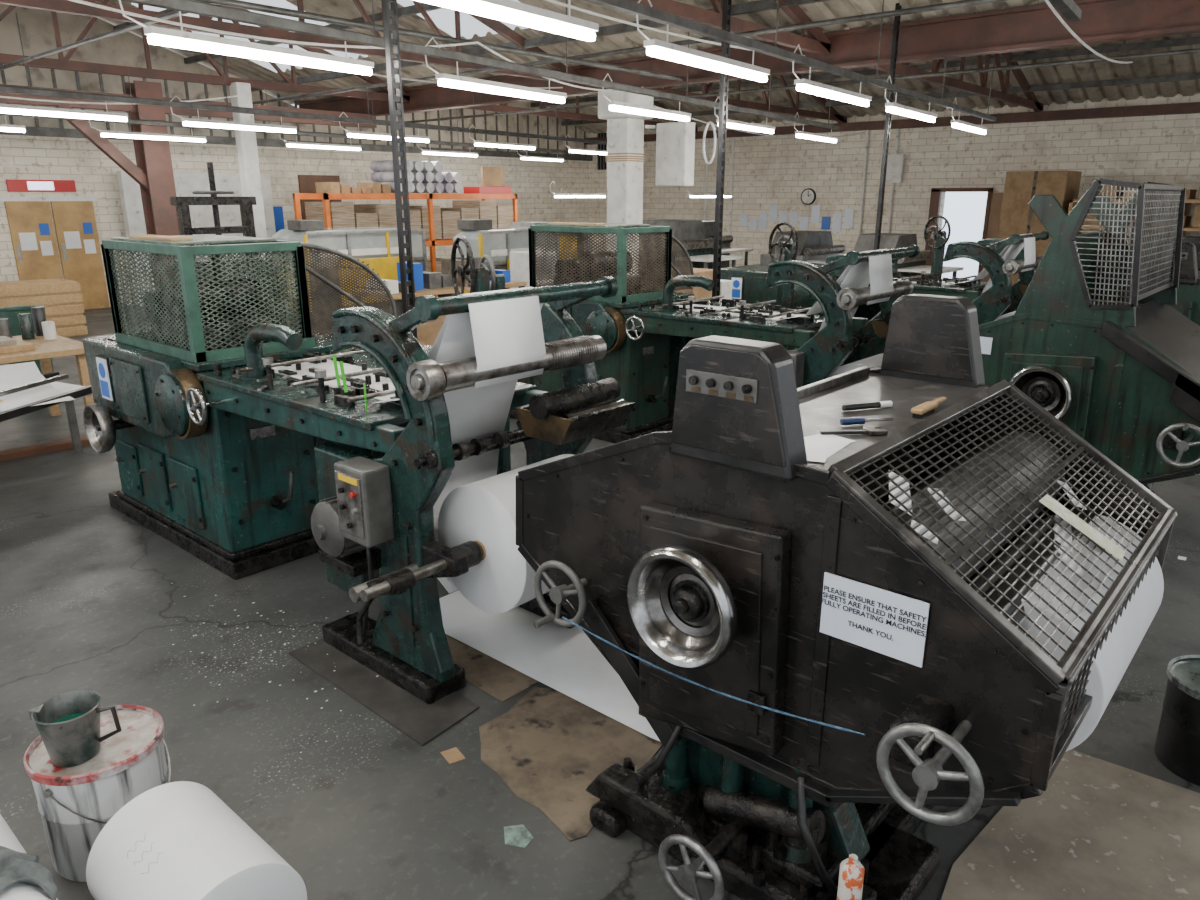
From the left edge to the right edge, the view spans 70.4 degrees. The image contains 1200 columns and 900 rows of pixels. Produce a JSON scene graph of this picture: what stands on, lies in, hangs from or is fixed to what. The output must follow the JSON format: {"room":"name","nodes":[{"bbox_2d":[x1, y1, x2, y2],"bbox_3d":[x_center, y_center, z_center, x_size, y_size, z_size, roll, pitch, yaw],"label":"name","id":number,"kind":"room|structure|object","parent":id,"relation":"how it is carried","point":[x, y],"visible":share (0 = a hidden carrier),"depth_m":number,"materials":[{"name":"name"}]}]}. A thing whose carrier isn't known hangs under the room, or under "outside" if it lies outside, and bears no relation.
{"room":"print shop","nodes":[
{"label":"print shop","id":0,"kind":"room"},
{"bbox_2d":[116,171,275,305],"bbox_3d":[-7.855,-4.240,16.937,0.200,2.450,2.900,14,22,39],"label":"wall partition","id":1,"kind":"structure","parent":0,"point":[185,182],"depth_m":16.61,"materials":[{"name":"white paint"}]},
{"bbox_2d":[0,4,587,155],"bbox_3d":[-7.792,-7.223,16.615,0.180,2.250,22.800,14,22,39],"label":"roof","id":2,"kind":"object","parent":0,"point":[35,25],"depth_m":15.66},
{"bbox_2d":[0,64,585,154],"bbox_3d":[-7.829,-6.666,16.586,0.030,1.100,22.470,14,22,39],"label":"ribs","id":3,"kind":"object","parent":2,"relation":"attached to","point":[52,70],"depth_m":18.19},
{"bbox_2d":[0,135,588,306],"bbox_3d":[-7.804,-4.686,17.381,0.250,3.050,22.800,14,22,39],"label":"wall","id":4,"kind":"structure","parent":0,"point":[94,174],"depth_m":17.91,"materials":[{"name":"brick"}]},
{"bbox_2d":[4,201,62,280],"bbox_3d":[-9.927,-3.386,15.000,0.050,1.920,0.670,14,22,39],"label":"leaf","id":5,"kind":"object","parent":4,"relation":"attached to","point":[22,216],"visible":0.56,"depth_m":14.88,"materials":[{"name":"brown wood"}]},
{"bbox_2d":[18,232,37,250],"bbox_3d":[-9.971,-3.637,14.827,0.008,0.300,0.250,14,22,39],"label":"notice","id":6,"kind":"object","parent":5,"relation":"attached to","point":[28,241],"visible":1,"depth_m":14.82,"materials":[{"name":"white paper"}]},
{"bbox_2d":[6,179,75,191],"bbox_3d":[-9.745,-4.613,14.843,0.040,0.200,1.050,14,22,39],"label":"sign panel","id":7,"kind":"object","parent":4,"relation":"attached to","point":[13,185],"visible":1,"depth_m":14.82,"materials":[{"name":"red paint"}]},
{"bbox_2d":[0,197,96,201],"bbox_3d":[-9.696,-4.418,14.960,0.060,0.080,1.540,14,22,39],"label":"frame","id":8,"kind":"object","parent":4,"relation":"attached to","point":[2,199],"visible":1,"depth_m":14.92,"materials":[{"name":"white paint"}]},
{"bbox_2d":[50,201,109,309],"bbox_3d":[-9.466,-3.537,15.505,0.050,1.920,0.670,14,22,39],"label":"leaf","id":9,"kind":"object","parent":4,"relation":"attached to","point":[87,270],"visible":0.8,"depth_m":15.47,"materials":[{"name":"brown wood"}]},
{"bbox_2d":[64,231,81,248],"bbox_3d":[-9.510,-3.788,15.332,0.008,0.300,0.250,14,22,39],"label":"notice","id":10,"kind":"object","parent":9,"relation":"attached to","point":[72,238],"visible":1,"depth_m":15.33,"materials":[{"name":"white paper"}]},
{"bbox_2d":[0,126,592,160],"bbox_3d":[-7.715,-6.106,16.738,0.160,0.140,22.600,14,22,39],"label":"beam","id":11,"kind":"structure","parent":4,"relation":"attached to","point":[29,131],"depth_m":17.89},
{"bbox_2d":[298,175,341,219],"bbox_3d":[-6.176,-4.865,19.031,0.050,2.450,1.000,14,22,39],"label":"cardboard box","id":12,"kind":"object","parent":4,"relation":"in","point":[306,182],"depth_m":18.57,"materials":[{"name":"cardboard"}]},
{"bbox_2d":[295,0,1199,115],"bbox_3d":[-1.672,-4.250,8.305,20.600,0.400,9.400,14,22,39],"label":"roof beam","id":13,"kind":"structure","parent":4,"relation":"attached to","point":[1034,27],"depth_m":9.69,"materials":[{"name":"metal"}]},
{"bbox_2d":[415,0,996,134],"bbox_3d":[1.399,-3.225,6.357,0.112,0.951,13.666,12,20,34],"label":"lighting trunking","id":14,"kind":"object","parent":13,"relation":"hanging from","point":[626,6],"depth_m":5.50,"materials":[{"name":"grey metal"}]},
{"bbox_2d":[96,0,1050,103],"bbox_3d":[1.207,-6.210,11.469,21.000,1.550,9.200,14,22,39],"label":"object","id":15,"kind":"structure","parent":0,"point":[238,67],"depth_m":12.24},
{"bbox_2d":[874,3,901,249],"bbox_3d":[3.299,-3.619,9.776,0.040,3.250,0.070,14,22,39],"label":"metal post","id":16,"kind":"object","parent":15,"relation":"hanging from","point":[896,28],"depth_m":9.77,"materials":[{"name":"metal"}]},
{"bbox_2d":[0,293,1199,899],"bbox_3d":[1.687,-1.145,11.016,23.800,0.100,26.600,14,22,39],"label":"floor","id":17,"kind":"structure","parent":0,"point":[89,601],"depth_m":3.48,"materials":[{"name":"concrete"}]},
{"bbox_2d":[0,305,53,373],"bbox_3d":[-5.656,-0.926,8.428,0.420,0.960,0.420,14,22,39],"label":"waste bin","id":18,"kind":"object","parent":17,"relation":"on","point":[11,312],"visible":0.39,"depth_m":8.18,"materials":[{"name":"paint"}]},
{"bbox_2d":[0,814,57,899],"bbox_3d":[-1.611,1.238,2.146,0.772,0.400,0.400,14,22,39],"label":"paper roll","id":19,"kind":"object","parent":17,"relation":"on","point":[16,891],"visible":0.51,"depth_m":2.13,"materials":[{"name":"paper"}]},
{"bbox_2d":[0,846,56,899],"bbox_3d":[-1.516,1.073,2.123,0.241,0.132,0.232,14,22,39],"label":"rag","id":20,"kind":"object","parent":19,"relation":"on","point":[15,866],"visible":1,"depth_m":2.16,"materials":[{"name":"grey fabric"}]},
{"bbox_2d":[0,278,87,337],"bbox_3d":[-8.696,-2.306,11.902,1.020,1.620,2.340,14,22,39],"label":"wooden crate","id":21,"kind":"object","parent":17,"relation":"on","point":[61,299],"visible":0.7,"depth_m":12.40,"materials":[{"name":"brown wood"}]},
{"bbox_2d":[0,436,90,460],"bbox_3d":[-4.820,0.061,6.709,0.160,0.050,2.110,15,22,42],"label":"wooden plank","id":22,"kind":"object","parent":17,"relation":"on","point":[8,454],"visible":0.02,"depth_m":6.90,"materials":[{"name":"brown wood"}]},
{"bbox_2d":[0,307,93,415],"bbox_3d":[-5.417,-0.537,7.007,1.200,1.025,2.000,14,22,39],"label":"bench","id":23,"kind":"object","parent":17,"relation":"on","point":[44,344],"visible":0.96,"depth_m":7.38,"materials":[{"name":"brown wood"}]},
{"bbox_2d":[0,362,117,452],"bbox_3d":[-4.308,-0.130,6.068,1.194,0.781,1.465,11,20,33],"label":"table","id":24,"kind":"object","parent":17,"relation":"on","point":[24,390],"visible":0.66,"depth_m":6.29,"materials":[{"name":"grey metal"}]},
{"bbox_2d":[24,705,170,881],"bbox_3d":[-1.568,1.081,2.699,0.378,0.386,0.379,14,22,39],"label":"tin","id":25,"kind":"object","parent":17,"relation":"on","point":[75,803],"visible":0.73,"depth_m":2.56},
{"bbox_2d":[28,690,121,766],"bbox_3d":[-1.593,0.849,2.579,0.187,0.168,0.196,14,22,39],"label":"jug","id":26,"kind":"object","parent":25,"relation":"on","point":[68,724],"visible":1,"depth_m":2.55,"materials":[{"name":"teal"}]},
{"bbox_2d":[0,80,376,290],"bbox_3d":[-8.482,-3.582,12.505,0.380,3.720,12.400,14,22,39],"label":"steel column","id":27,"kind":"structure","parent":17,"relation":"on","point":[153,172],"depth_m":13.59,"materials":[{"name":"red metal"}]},
{"bbox_2d":[86,781,306,899],"bbox_3d":[-1.102,1.197,2.321,0.502,0.380,0.380,14,22,39],"label":"paper roll","id":28,"kind":"object","parent":17,"relation":"on","point":[179,840],"visible":1,"depth_m":2.24,"materials":[{"name":"paper"}]},
{"bbox_2d":[169,162,278,324],"bbox_3d":[-4.767,-2.362,10.723,0.800,2.400,1.000,14,22,39],"label":"letterpress","id":29,"kind":"object","parent":17,"relation":"on","point":[182,204],"visible":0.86,"depth_m":10.46,"materials":[{"name":"metal"}]},
{"bbox_2d":[229,82,268,256],"bbox_3d":[-5.631,-3.961,13.810,0.240,3.700,0.240,14,22,39],"label":"shaft","id":30,"kind":"object","parent":17,"relation":"on","point":[246,143],"visible":0.5,"depth_m":13.51,"materials":[{"name":"white paint"}]},
{"bbox_2d":[270,220,426,330],"bbox_3d":[-4.135,-2.979,14.105,1.250,1.650,2.275,14,22,39],"label":"machine","id":31,"kind":"object","parent":17,"relation":"on","point":[375,246],"visible":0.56,"depth_m":13.59,"materials":[{"name":"grey metal"}]},
{"bbox_2d":[270,227,422,267],"bbox_3d":[-4.126,-3.365,14.000,1.050,0.550,2.200,14,22,39],"label":"hood","id":32,"kind":"object","parent":31,"relation":"attached to","point":[358,242],"depth_m":13.53,"materials":[{"name":"metal"}]},
{"bbox_2d":[319,247,405,257],"bbox_3d":[-3.751,-3.180,13.643,0.025,0.100,1.700,14,22,39],"label":"tray","id":33,"kind":"object","parent":31,"relation":"on","point":[355,252],"depth_m":13.68,"materials":[{"name":"white paint"}]},
{"bbox_2d":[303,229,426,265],"bbox_3d":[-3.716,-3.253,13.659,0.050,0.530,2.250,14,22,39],"label":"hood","id":34,"kind":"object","parent":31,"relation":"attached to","point":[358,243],"depth_m":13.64,"materials":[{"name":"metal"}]},
{"bbox_2d":[82,234,634,703],"bbox_3d":[-1.433,-0.252,4.709,3.834,1.785,1.972,14,22,39],"label":"press","id":35,"kind":"object","parent":17,"relation":"on","point":[250,443],"visible":0.98,"depth_m":4.22,"materials":[{"name":"metal"}]},
{"bbox_2d":[186,387,224,425],"bbox_3d":[-1.927,-0.228,4.193,0.193,0.193,0.154,14,22,39],"label":"handwheel","id":36,"kind":"object","parent":35,"relation":"attached to","point":[218,392],"depth_m":4.17,"materials":[{"name":"metal"}]},
{"bbox_2d":[237,350,366,372],"bbox_3d":[-1.478,-0.476,4.433,0.020,0.020,0.850,14,22,39],"label":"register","id":37,"kind":"object","parent":35,"relation":"attached to","point":[251,367],"depth_m":4.31,"materials":[{"name":"metal"}]},
{"bbox_2d":[291,367,384,386],"bbox_3d":[-1.102,-0.382,4.117,0.020,0.020,0.850,14,22,39],"label":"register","id":38,"kind":"object","parent":35,"relation":"attached to","point":[312,381],"depth_m":3.98,"materials":[{"name":"metal"}]},
{"bbox_2d":[347,389,395,402],"bbox_3d":[-0.763,-0.297,3.833,0.020,0.020,0.850,14,22,39],"label":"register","id":39,"kind":"object","parent":35,"relation":"attached to","point":[393,391],"depth_m":3.60,"materials":[{"name":"metal"}]},
{"bbox_2d":[438,454,573,613],"bbox_3d":[-0.297,0.343,3.629,0.536,0.536,0.595,14,22,39],"label":"reel","id":40,"kind":"object","parent":35,"relation":"on","point":[483,512],"visible":0.47,"depth_m":3.39,"materials":[{"name":"paper"}]},
{"bbox_2d":[374,287,659,740],"bbox_3d":[-0.184,0.159,3.551,1.800,1.646,0.750,14,22,39],"label":"paper web","id":41,"kind":"object","parent":35,"relation":"on","point":[507,332],"visible":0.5,"depth_m":3.67},
{"bbox_2d":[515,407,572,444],"bbox_3d":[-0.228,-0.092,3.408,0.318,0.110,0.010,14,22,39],"label":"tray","id":42,"kind":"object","parent":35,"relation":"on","point":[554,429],"depth_m":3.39,"materials":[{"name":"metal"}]},
{"bbox_2d":[517,402,634,443],"bbox_3d":[-0.098,-0.135,3.551,0.318,0.110,0.390,14,22,39],"label":"tray","id":43,"kind":"object","parent":35,"relation":"on","point":[567,424],"depth_m":3.44,"materials":[{"name":"metal"}]},
{"bbox_2d":[289,638,479,745],"bbox_3d":[-0.934,0.987,3.672,1.010,0.008,0.360,14,22,39],"label":"floor mat","id":44,"kind":"object","parent":17,"relation":"on","point":[420,721],"visible":0.79,"depth_m":3.52,"materials":[{"name":"rubber"}]},
{"bbox_2d":[382,0,417,339],"bbox_3d":[-1.180,-2.157,4.873,0.040,3.250,0.070,14,22,39],"label":"metal post","id":45,"kind":"object","parent":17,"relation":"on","point":[387,13],"depth_m":4.98,"materials":[{"name":"metal"}]},
{"bbox_2d":[292,160,517,297],"bbox_3d":[-3.734,-4.450,17.256,1.080,2.670,4.680,14,22,39],"label":"storage rack","id":46,"kind":"object","parent":17,"relation":"on","point":[426,180],"visible":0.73,"depth_m":16.71,"materials":[{"name":"metal"}]},
{"bbox_2d":[353,256,526,349],"bbox_3d":[-2.010,-1.838,10.996,0.800,1.240,2.200,14,22,39],"label":"bench","id":47,"kind":"object","parent":17,"relation":"on","point":[425,283],"visible":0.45,"depth_m":10.55,"materials":[{"name":"brown wood"}]},
{"bbox_2d":[440,747,465,763],"bbox_3d":[-0.549,1.140,3.171,0.063,0.002,0.087,-11,20,-33],"label":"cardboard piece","id":48,"kind":"object","parent":17,"relation":"on","point":[452,755],"visible":1,"depth_m":3.17,"materials":[{"name":"cardboard"}]},
{"bbox_2d":[446,634,538,701],"bbox_3d":[-0.369,0.874,4.058,0.750,0.004,0.910,14,22,39],"label":"cardboard sheet","id":49,"kind":"object","parent":17,"relation":"on","point":[501,681],"visible":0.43,"depth_m":3.71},
{"bbox_2d":[452,219,559,295],"bbox_3d":[-1.543,-2.957,14.032,0.850,1.650,1.775,14,22,39],"label":"machine","id":50,"kind":"object","parent":17,"relation":"on","point":[497,243],"visible":0.38,"depth_m":13.41,"materials":[{"name":"grey metal"}]},
{"bbox_2d":[453,227,555,266],"bbox_3d":[-1.535,-3.343,13.927,0.650,0.550,1.700,14,22,39],"label":"hood","id":51,"kind":"object","parent":50,"relation":"attached to","point":[497,243],"depth_m":13.40,"materials":[{"name":"metal"}]},
{"bbox_2d":[490,247,544,256],"bbox_3d":[-1.310,-3.196,13.696,0.025,0.100,1.200,14,22,39],"label":"tray","id":52,"kind":"object","parent":50,"relation":"on","point":[494,251],"depth_m":13.46,"materials":[{"name":"white paint"}]},
{"bbox_2d":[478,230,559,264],"bbox_3d":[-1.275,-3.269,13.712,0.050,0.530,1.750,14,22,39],"label":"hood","id":53,"kind":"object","parent":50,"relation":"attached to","point":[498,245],"depth_m":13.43,"materials":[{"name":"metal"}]},
{"bbox_2d":[504,824,532,847],"bbox_3d":[-0.264,1.260,2.770,0.094,0.001,0.106,-3,17,-9],"label":"paper scrap","id":54,"kind":"object","parent":17,"relation":"on","point":[516,835],"visible":1,"depth_m":2.77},
{"bbox_2d":[510,251,555,288],"bbox_3d":[-1.012,-2.424,13.030,0.515,1.200,0.500,14,22,39],"label":"cabinet","id":55,"kind":"object","parent":17,"relation":"on","point":[519,260],"visible":0.09,"depth_m":12.77,"materials":[{"name":"metal"}]},
{"bbox_2d":[509,221,592,259],"bbox_3d":[-1.078,-3.538,16.156,1.050,1.550,1.800,14,22,39],"label":"machine","id":56,"kind":"object","parent":17,"relation":"on","point":[513,224],"visible":0.08,"depth_m":15.66,"materials":[{"name":"grey metal"}]},
{"bbox_2d":[479,687,662,841],"bbox_3d":[-0.098,1.112,3.260,0.755,0.004,0.805,14,22,39],"label":"cardboard sheet","id":57,"kind":"object","parent":17,"relation":"on","point":[550,745],"visible":0.78,"depth_m":3.19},
{"bbox_2d":[607,118,643,275],"bbox_3d":[0.380,-3.423,13.056,0.400,3.100,0.400,14,22,39],"label":"shaft","id":58,"kind":"object","parent":17,"relation":"on","point":[624,135],"visible":0.45,"depth_m":12.69,"materials":[{"name":"white paint"}]},
{"bbox_2d":[598,89,653,119],"bbox_3d":[0.380,-5.100,12.556,0.600,0.400,0.600,14,22,39],"label":"cap","id":59,"kind":"object","parent":58,"relation":"on","point":[604,113],"visible":0.52,"depth_m":12.37,"materials":[{"name":"white paint"}]},
{"bbox_2d":[645,121,715,185],"bbox_3d":[1.215,-4.407,12.684,1.105,0.900,0.336,10,19,30],"label":"duct","id":60,"kind":"object","parent":58,"relation":"attached to","point":[675,141],"visible":1,"depth_m":12.60,"materials":[{"name":"metal"}]},
{"bbox_2d":[645,268,731,300],"bbox_3d":[0.934,-1.373,9.417,0.800,1.250,0.800,14,22,39],"label":"cartons","id":61,"kind":"object","parent":17,"relation":"on","point":[725,285],"visible":0.12,"depth_m":9.01,"materials":[{"name":"cardboard"}]},
{"bbox_2d":[643,219,741,271],"bbox_3d":[1.453,-3.206,14.955,1.700,1.600,1.540,14,22,39],"label":"cutter","id":62,"kind":"object","parent":17,"relation":"on","point":[690,233],"visible":0.09,"depth_m":14.78,"materials":[{"name":"grey metal"}]},
{"bbox_2d":[509,222,919,442],"bbox_3d":[0.806,-0.983,7.161,3.834,1.785,1.972,14,22,39],"label":"press","id":63,"kind":"object","parent":17,"relation":"on","point":[644,328],"visible":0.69,"depth_m":6.84,"materials":[{"name":"metal"}]},
{"bbox_2d":[625,316,646,340],"bbox_3d":[0.312,-0.958,6.645,0.193,0.193,0.154,14,22,39],"label":"handwheel","id":64,"kind":"object","parent":63,"relation":"attached to","point":[639,323],"depth_m":6.62,"materials":[{"name":"metal"}]},
{"bbox_2d":[661,295,723,306],"bbox_3d":[0.761,-1.207,6.884,0.020,0.020,0.850,14,22,39],"label":"register","id":65,"kind":"object","parent":63,"relation":"attached to","point":[666,303],"depth_m":6.78,"materials":[{"name":"metal"}]},
{"bbox_2d":[712,0,731,301],"bbox_3d":[1.059,-2.888,7.325,0.040,3.250,0.070,14,22,39],"label":"metal post","id":66,"kind":"object","parent":63,"relation":"on","point":[726,15],"depth_m":7.41,"materials":[{"name":"metal"}]},
{"bbox_2d":[715,300,775,312],"bbox_3d":[1.137,-1.113,6.569,0.020,0.020,0.850,14,22,39],"label":"register","id":67,"kind":"object","parent":63,"relation":"attached to","point":[772,301],"depth_m":6.58,"materials":[{"name":"metal"}]},
{"bbox_2d":[769,307,811,317],"bbox_3d":[1.476,-1.028,6.285,0.020,0.020,0.850,14,22,39],"label":"register","id":68,"kind":"object","parent":63,"relation":"attached to","point":[788,314],"depth_m":6.14,"materials":[{"name":"metal"}]},
{"bbox_2d":[774,249,892,330],"bbox_3d":[2.056,-0.572,6.002,1.800,1.646,0.750,14,22,39],"label":"paper web","id":69,"kind":"object","parent":63,"relation":"on","point":[877,271],"visible":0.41,"depth_m":5.77},
{"bbox_2d":[831,353,883,376],"bbox_3d":[1.942,-0.388,6.081,0.536,0.536,0.595,14,22,39],"label":"reel","id":70,"kind":"object","parent":63,"relation":"on","point":[876,360],"visible":0.06,"depth_m":5.88,"materials":[{"name":"paper"}]},
{"bbox_2d":[871,320,888,337],"bbox_3d":[2.012,-0.823,5.859,0.318,0.110,0.010,14,22,39],"label":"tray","id":71,"kind":"object","parent":63,"relation":"on","point":[880,328],"depth_m":5.91,"materials":[{"name":"metal"}]},
{"bbox_2d":[702,221,752,267],"bbox_3d":[2.094,-4.061,17.998,1.700,1.500,1.940,14,22,39],"label":"machine","id":72,"kind":"object","parent":17,"relation":"on","point":[708,226],"visible":0.09,"depth_m":18.03,"materials":[{"name":"grey metal"}]},
{"bbox_2d":[760,230,845,266],"bbox_3d":[4.154,-3.512,16.419,1.600,1.350,1.740,14,22,39],"label":"machine","id":73,"kind":"object","parent":17,"relation":"on","point":[814,247],"visible":0.25,"depth_m":16.21,"materials":[{"name":"metal"}]},
{"bbox_2d":[516,293,1177,899],"bbox_3d":[0.746,0.380,2.865,1.767,1.635,1.804,14,22,39],"label":"machine","id":74,"kind":"object","parent":17,"relation":"on","point":[815,674],"visible":0.98,"depth_m":2.36,"materials":[{"name":"black metal"}]},
{"bbox_2d":[804,433,855,462],"bbox_3d":[0.606,-0.010,2.423,0.199,0.002,0.325,14,22,39],"label":"paper stack","id":75,"kind":"object","parent":74,"relation":"on","point":[819,447],"visible":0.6,"depth_m":2.43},
{"bbox_2d":[820,425,887,434],"bbox_3d":[0.758,-0.059,2.564,0.201,0.013,0.070,-1,17,-4],"label":"wrench","id":76,"kind":"object","parent":74,"relation":"on","point":[867,429],"visible":1,"depth_m":2.54,"materials":[{"name":"silver metal"}]},
{"bbox_2d":[837,854,876,899],"bbox_3d":[0.681,1.222,2.280,0.075,0.355,0.140,14,22,39],"label":"spray can","id":77,"kind":"object","parent":74,"relation":"on","point":[851,886],"visible":1,"depth_m":2.21,"materials":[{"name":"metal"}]},
{"bbox_2d":[842,401,892,410],"bbox_3d":[0.897,-0.148,2.852,0.185,0.022,0.022,-6,17,-18],"label":"marker pen","id":78,"kind":"object","parent":74,"relation":"on","point":[882,404],"visible":1,"depth_m":2.84,"materials":[{"name":"black paint"}]},
{"bbox_2d":[911,397,945,418],"bbox_3d":[1.094,-0.142,2.814,0.040,0.032,0.240,14,22,39],"label":"brush","id":79,"kind":"object","parent":74,"relation":"on","point":[923,410],"visible":1,"depth_m":2.75,"materials":[{"name":"brown wood"}]},
{"bbox_2d":[889,470,1124,575],"bbox_3d":[1.177,0.192,2.393,0.939,0.310,0.330,-9,19,-28],"label":"paper","id":80,"kind":"object","parent":74,"relation":"on","point":[899,480],"visible":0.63,"depth_m":2.32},
{"bbox_2d":[970,514,1163,751],"bbox_3d":[1.320,0.585,2.588,0.480,0.480,1.320,14,22,39],"label":"reel","id":81,"kind":"object","parent":74,"relation":"attached to","point":[1116,654],"visible":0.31,"depth_m":2.44,"materials":[{"name":"paper"}]},
{"bbox_2d":[1039,494,1125,560],"bbox_3d":[1.414,0.226,2.493,0.240,0.141,0.085,10,19,30],"label":"paper scrap","id":82,"kind":"object","parent":74,"relation":"on","point":[1048,501],"visible":1,"depth_m":2.49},
{"bbox_2d":[721,215,1049,365],"bbox_3d":[3.046,-1.719,9.611,3.834,1.794,1.972,14,22,39],"label":"press","id":83,"kind":"object","parent":17,"relation":"on","point":[748,281],"visible":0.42,"depth_m":8.67,"materials":[{"name":"metal"}]},
{"bbox_2d":[945,275,975,282],"bbox_3d":[3.716,-1.759,8.736,0.020,0.020,0.850,14,22,39],"label":"register","id":84,"kind":"object","parent":83,"relation":"attached to","point":[966,278],"depth_m":8.71,"materials":[{"name":"metal"}]},
{"bbox_2d":[949,233,1035,293],"bbox_3d":[4.295,-1.303,8.454,1.800,1.646,0.750,14,22,39],"label":"paper web","id":85,"kind":"object","parent":83,"relation":"on","point":[1011,251],"visible":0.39,"depth_m":8.26},
{"bbox_2d":[853,233,963,278],"bbox_3d":[5.019,-2.864,14.158,1.600,1.400,1.540,14,22,39],"label":"machine","id":86,"kind":"object","parent":17,"relation":"on","point":[914,266],"visible":0.16,"depth_m":13.99,"materials":[{"name":"green paint"}]},
{"bbox_2d":[998,170,1081,284],"bbox_3d":[8.328,-4.046,16.285,1.050,2.450,1.004,14,22,39],"label":"cardboard box","id":87,"kind":"object","parent":17,"relation":"on","point":[1017,217],"visible":0.4,"depth_m":15.80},
{"bbox_2d":[941,749,1199,899],"bbox_3d":[1.739,1.343,2.473,1.200,0.012,1.280,14,22,39],"label":"plywood board","id":88,"kind":"object","parent":17,"relation":"on","point":[1099,829],"visible":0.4,"depth_m":2.72,"materials":[{"name":"wood"}]},
{"bbox_2d":[979,178,1199,494],"bbox_3d":[2.987,-0.559,5.215,1.816,2.092,1.745,14,22,39],"label":"machine","id":89,"kind":"object","parent":17,"relation":"on","point":[1108,355],"visible":0.5,"depth_m":4.71,"materials":[{"name":"green paint"}]},
{"bbox_2d":[1068,184,1199,247],"bbox_3d":[10.624,-3.324,14.128,5.100,2.298,1.000,14,22,39],"label":"storage shelf","id":90,"kind":"object","parent":17,"relation":"on","point":[1190,194],"visible":0.15,"depth_m":14.65,"materials":[{"name":"brown wood"}]},
{"bbox_2d":[1139,236,1199,325],"bbox_3d":[5.225,-1.082,7.768,1.767,1.635,1.804,14,22,39],"label":"machine","id":91,"kind":"object","parent":17,"relation":"on","point":[1188,291],"visible":0.05,"depth_m":7.13,"materials":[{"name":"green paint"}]},
{"bbox_2d":[1155,655,1199,785],"bbox_3d":[2.226,0.985,3.073,0.348,0.356,0.349,14,22,39],"label":"bucket","id":92,"kind":"object","parent":17,"relation":"on","point":[1177,745],"visible":1,"depth_m":3.04,"materials":[{"name":"black paint"}]},
{"bbox_2d":[533,2,1199,133],"bbox_3d":[5.851,-7.558,16.602,21.000,1.700,4.900,14,22,39],"label":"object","id":93,"kind":"structure","parent":0,"point":[1183,63],"depth_m":16.32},
{"bbox_2d":[588,93,1199,266],"bbox_3d":[8.553,-5.446,17.919,23.800,4.200,0.250,14,22,39],"label":"wall","id":94,"kind":"structure","parent":0,"point":[1165,149],"depth_m":19.10,"materials":[{"name":"brick"}]},
{"bbox_2d":[0,0,1199,131],"bbox_3d":[1.358,-5.932,11.415,20.600,1.747,18.438,14,22,39],"label":"roof truss","id":95,"kind":"object","parent":94,"relation":"attached to","point":[816,42],"visible":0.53,"depth_m":12.47,"materials":[{"name":"red metal"}]},
{"bbox_2d":[0,67,574,161],"bbox_3d":[-4.905,-5.675,14.576,0.112,0.951,15.121,11,20,33],"label":"lighting trunking","id":96,"kind":"object","parent":95,"relation":"hanging from","point":[129,121],"depth_m":13.94,"materials":[{"name":"grey metal"}]},
{"bbox_2d":[0,13,606,154],"bbox_3d":[-3.083,-5.029,12.410,0.112,0.951,14.114,11,20,33],"label":"lighting trunking","id":97,"kind":"object","parent":95,"relation":"hanging from","point":[28,90],"depth_m":10.47,"materials":[{"name":"grey metal"}]},
{"bbox_2d":[118,0,839,142],"bbox_3d":[-0.194,-3.623,7.693,0.112,0.951,13.711,11,20,33],"label":"lighting trunking","id":98,"kind":"object","parent":95,"relation":"hanging from","point":[188,6],"depth_m":5.93,"materials":[{"name":"grey metal"}]},
{"bbox_2d":[0,0,1199,137],"bbox_3d":[0.831,-5.059,12.156,18.000,0.571,18.004,14,22,39],"label":"cables","id":99,"kind":"object","parent":95,"relation":"attached to","point":[163,18],"visible":0.69,"depth_m":9.18,"materials":[{"name":"white paint"}]},
{"bbox_2d":[1048,0,1081,20],"bbox_3d":[0.477,-1.993,1.880,0.102,0.755,7.843,12,20,34],"label":"lighting trunking","id":100,"kind":"object","parent":95,"relation":"hanging from","point":[1069,9],"visible":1,"depth_m":4.75,"materials":[{"name":"grey metal"}]},
{"bbox_2d":[740,205,853,231],"bbox_3d":[4.806,-5.742,21.063,3.120,0.645,0.015,14,22,39],"label":"posters","id":101,"kind":"object","parent":94,"relation":"attached to","point":[849,213],"visible":0.96,"depth_m":20.94,"materials":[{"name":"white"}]},
{"bbox_2d":[704,129,904,261],"bbox_3d":[4.775,-5.963,20.966,5.328,3.450,0.090,14,22,39],"label":"conduit pipes","id":102,"kind":"object","parent":94,"relation":"attached to","point":[895,163],"visible":0.66,"depth_m":19.44,"materials":[{"name":"metal"}]},
{"bbox_2d":[584,102,1199,144],"bbox_3d":[7.345,-7.034,18.223,20.600,0.170,0.220,14,22,39],"label":"beam","id":103,"kind":"structure","parent":94,"relation":"attached to","point":[1179,108],"depth_m":17.39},
{"bbox_2d":[924,189,941,277],"bbox_3d":[7.398,-4.699,18.982,0.200,2.160,0.100,14,22,39],"label":"door frame","id":104,"kind":"structure","parent":94,"relation":"attached to","point":[934,209],"depth_m":18.78,"materials":[{"name":"brown wood"}]},
{"bbox_2d":[977,189,992,280],"bbox_3d":[8.256,-4.484,18.262,0.080,2.160,0.100,14,22,39],"label":"door frame","id":105,"kind":"structure","parent":94,"relation":"attached to","point":[990,191],"depth_m":18.08,"materials":[{"name":"brown wood"}]},
{"bbox_2d":[981,193,1003,281],"bbox_3d":[8.636,-4.349,17.948,1.000,2.080,0.050,14,22,39],"label":"leaf","id":106,"kind":"object","parent":94,"relation":"attached to","point":[996,198],"visible":0.2,"depth_m":18.00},
{"bbox_2d":[942,192,987,279],"bbox_3d":[8.862,-5.257,20.085,4.000,2.600,0.100,14,22,39],"label":"sky","id":107,"kind":"structure","parent":0,"point":[964,211],"depth_m":20.20,"materials":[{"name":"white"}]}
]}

